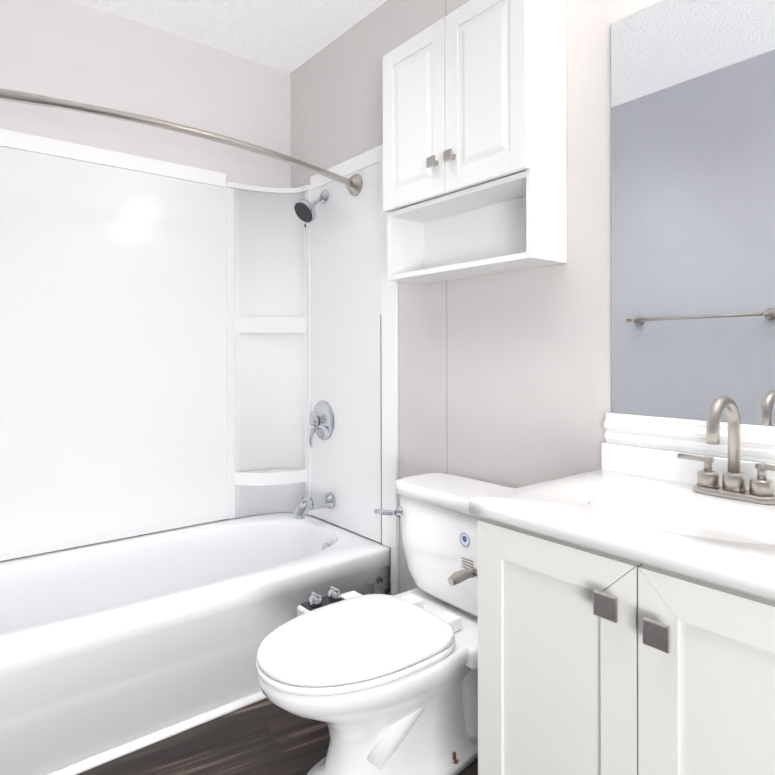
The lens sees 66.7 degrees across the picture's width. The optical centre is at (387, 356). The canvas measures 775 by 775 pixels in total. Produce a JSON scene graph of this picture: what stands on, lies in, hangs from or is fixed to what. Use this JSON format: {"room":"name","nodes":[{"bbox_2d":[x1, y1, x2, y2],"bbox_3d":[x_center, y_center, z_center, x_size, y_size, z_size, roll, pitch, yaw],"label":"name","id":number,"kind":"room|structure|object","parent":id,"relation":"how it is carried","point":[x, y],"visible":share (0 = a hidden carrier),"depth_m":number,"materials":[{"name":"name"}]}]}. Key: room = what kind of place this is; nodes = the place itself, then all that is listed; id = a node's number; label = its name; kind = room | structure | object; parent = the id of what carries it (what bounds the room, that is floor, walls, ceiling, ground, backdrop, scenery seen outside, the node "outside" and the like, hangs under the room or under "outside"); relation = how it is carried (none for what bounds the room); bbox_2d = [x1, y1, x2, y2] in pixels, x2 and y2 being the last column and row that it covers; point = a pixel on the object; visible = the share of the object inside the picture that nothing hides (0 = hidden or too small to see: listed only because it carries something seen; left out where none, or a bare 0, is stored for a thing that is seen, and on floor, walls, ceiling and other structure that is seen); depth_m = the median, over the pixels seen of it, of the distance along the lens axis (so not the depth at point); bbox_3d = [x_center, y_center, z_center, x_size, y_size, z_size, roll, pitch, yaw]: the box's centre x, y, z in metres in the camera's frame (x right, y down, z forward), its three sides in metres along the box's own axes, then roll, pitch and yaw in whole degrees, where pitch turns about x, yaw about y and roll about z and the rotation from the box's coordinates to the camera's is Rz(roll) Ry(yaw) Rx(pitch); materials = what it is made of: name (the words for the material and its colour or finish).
{"room":"bathroom","nodes":[
{"label":"bathroom","id":0,"kind":"room"},
{"bbox_2d":[0,0,290,561],"bbox_3d":[-1.107,-0.130,2.359,1.780,2.440,0.100,0,0,-39],"label":"wall","id":1,"kind":"structure","parent":0,"point":[73,50],"depth_m":2.38,"materials":[{"name":"paint"}]},
{"bbox_2d":[0,129,398,595],"bbox_3d":[-0.822,0.143,2.009,1.575,1.895,0.796,0,0,-39],"label":"tub surround","id":2,"kind":"object","parent":1,"relation":"attached to","point":[182,346],"visible":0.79,"depth_m":2.38,"materials":[{"name":"white plastic"}]},
{"bbox_2d":[0,88,361,195],"bbox_3d":[-0.694,-0.689,1.840,1.555,0.086,0.210,0,0,-39],"label":"shower curtain rod","id":3,"kind":"object","parent":2,"relation":"attached to","point":[353,184],"visible":1,"depth_m":1.75,"materials":[{"name":"silver metal"}]},
{"bbox_2d":[294,189,328,227],"bbox_3d":[-0.322,-0.635,2.502,0.146,0.182,0.107,0,0,-39],"label":"shower head","id":4,"kind":"object","parent":2,"relation":"attached to","point":[305,210],"visible":1,"depth_m":2.48},
{"bbox_2d":[293,492,334,518],"bbox_3d":[-0.314,0.619,2.476,0.180,0.093,0.072,0,0,-39],"label":"tub spout","id":5,"kind":"object","parent":2,"relation":"attached to","point":[304,507],"visible":1,"depth_m":2.46,"materials":[{"name":"silver metal"}]},
{"bbox_2d":[308,401,333,446],"bbox_3d":[-0.315,0.287,2.546,0.089,0.192,0.172,0,0,-39],"label":"shower valve","id":6,"kind":"object","parent":2,"relation":"attached to","point":[321,420],"visible":1,"depth_m":2.54,"materials":[{"name":"silver metal"}]},
{"bbox_2d":[74,0,386,72],"bbox_3d":[-0.156,-1.398,1.165,1.780,0.100,3.150,0,0,-39],"label":"ceiling","id":7,"kind":"structure","parent":0,"point":[289,36],"depth_m":2.37,"materials":[{"name":"white paint"}]},
{"bbox_2d":[77,698,477,774],"bbox_3d":[-0.149,1.142,1.175,1.780,0.100,3.150,0,0,-39],"label":"floor","id":8,"kind":"structure","parent":0,"point":[265,736],"depth_m":1.64,"materials":[{"name":"brown wood"}]},
{"bbox_2d":[0,512,389,774],"bbox_3d":[-0.829,0.905,2.020,1.572,0.370,0.772,0,0,-39],"label":"bathtub","id":9,"kind":"object","parent":8,"relation":"on","point":[111,650],"visible":0.88,"depth_m":1.81,"materials":[{"name":"ceramic"}]},
{"bbox_2d":[256,473,514,774],"bbox_3d":[0.004,0.739,1.597,0.781,0.702,0.548,0,0,-39],"label":"toilet","id":10,"kind":"object","parent":8,"relation":"on","point":[381,684],"visible":0.92,"depth_m":1.49,"materials":[{"name":"white ceramic"}]},
{"bbox_2d":[469,442,774,774],"bbox_3d":[0.585,0.657,1.086,0.536,0.867,0.722,0,0,-39],"label":"bathroom vanity","id":11,"kind":"object","parent":8,"relation":"on","point":[626,609],"visible":0.98,"depth_m":1.01,"materials":[{"name":"white paint"}]},
{"bbox_2d":[448,568,477,585],"bbox_3d":[0.174,0.463,1.247,0.080,0.039,0.062,0,0,-39],"label":"paper holder","id":12,"kind":"object","parent":11,"relation":"attached to","point":[457,577],"visible":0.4,"depth_m":1.25,"materials":[{"name":"silver metal"}]},
{"bbox_2d":[604,413,774,462],"bbox_3d":[0.868,0.183,1.143,0.022,0.076,0.970,0,0,-39],"label":"trim","id":13,"kind":"structure","parent":11,"relation":"on","point":[689,436],"depth_m":1.36,"materials":[{"name":"white paint"}]},
{"bbox_2d":[677,396,774,504],"bbox_3d":[0.679,0.183,1.183,0.138,0.210,0.226,0,0,-39],"label":"faucet","id":14,"kind":"object","parent":11,"relation":"on","point":[759,491],"visible":1,"depth_m":1.19,"materials":[{"name":"silver metal"}]},
{"bbox_2d":[290,0,660,592],"bbox_3d":[0.534,-0.132,1.656,0.100,2.440,3.050,0,0,-39],"label":"wall","id":15,"kind":"structure","parent":0,"point":[504,378],"depth_m":1.81,"materials":[{"name":"paint"}]},
{"bbox_2d":[382,0,566,283],"bbox_3d":[0.227,-0.637,1.791,0.202,0.758,0.597,0,0,-39],"label":"cabinet","id":16,"kind":"object","parent":15,"relation":"attached to","point":[474,138],"visible":1,"depth_m":1.70,"materials":[{"name":"white paint"}]},
{"bbox_2d":[611,0,774,425],"bbox_3d":[0.877,-0.354,1.141,0.005,0.998,0.958,0,0,-39],"label":"mirror","id":17,"kind":"object","parent":15,"relation":"attached to","point":[693,209],"visible":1,"depth_m":1.35,"materials":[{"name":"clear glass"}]}
]}

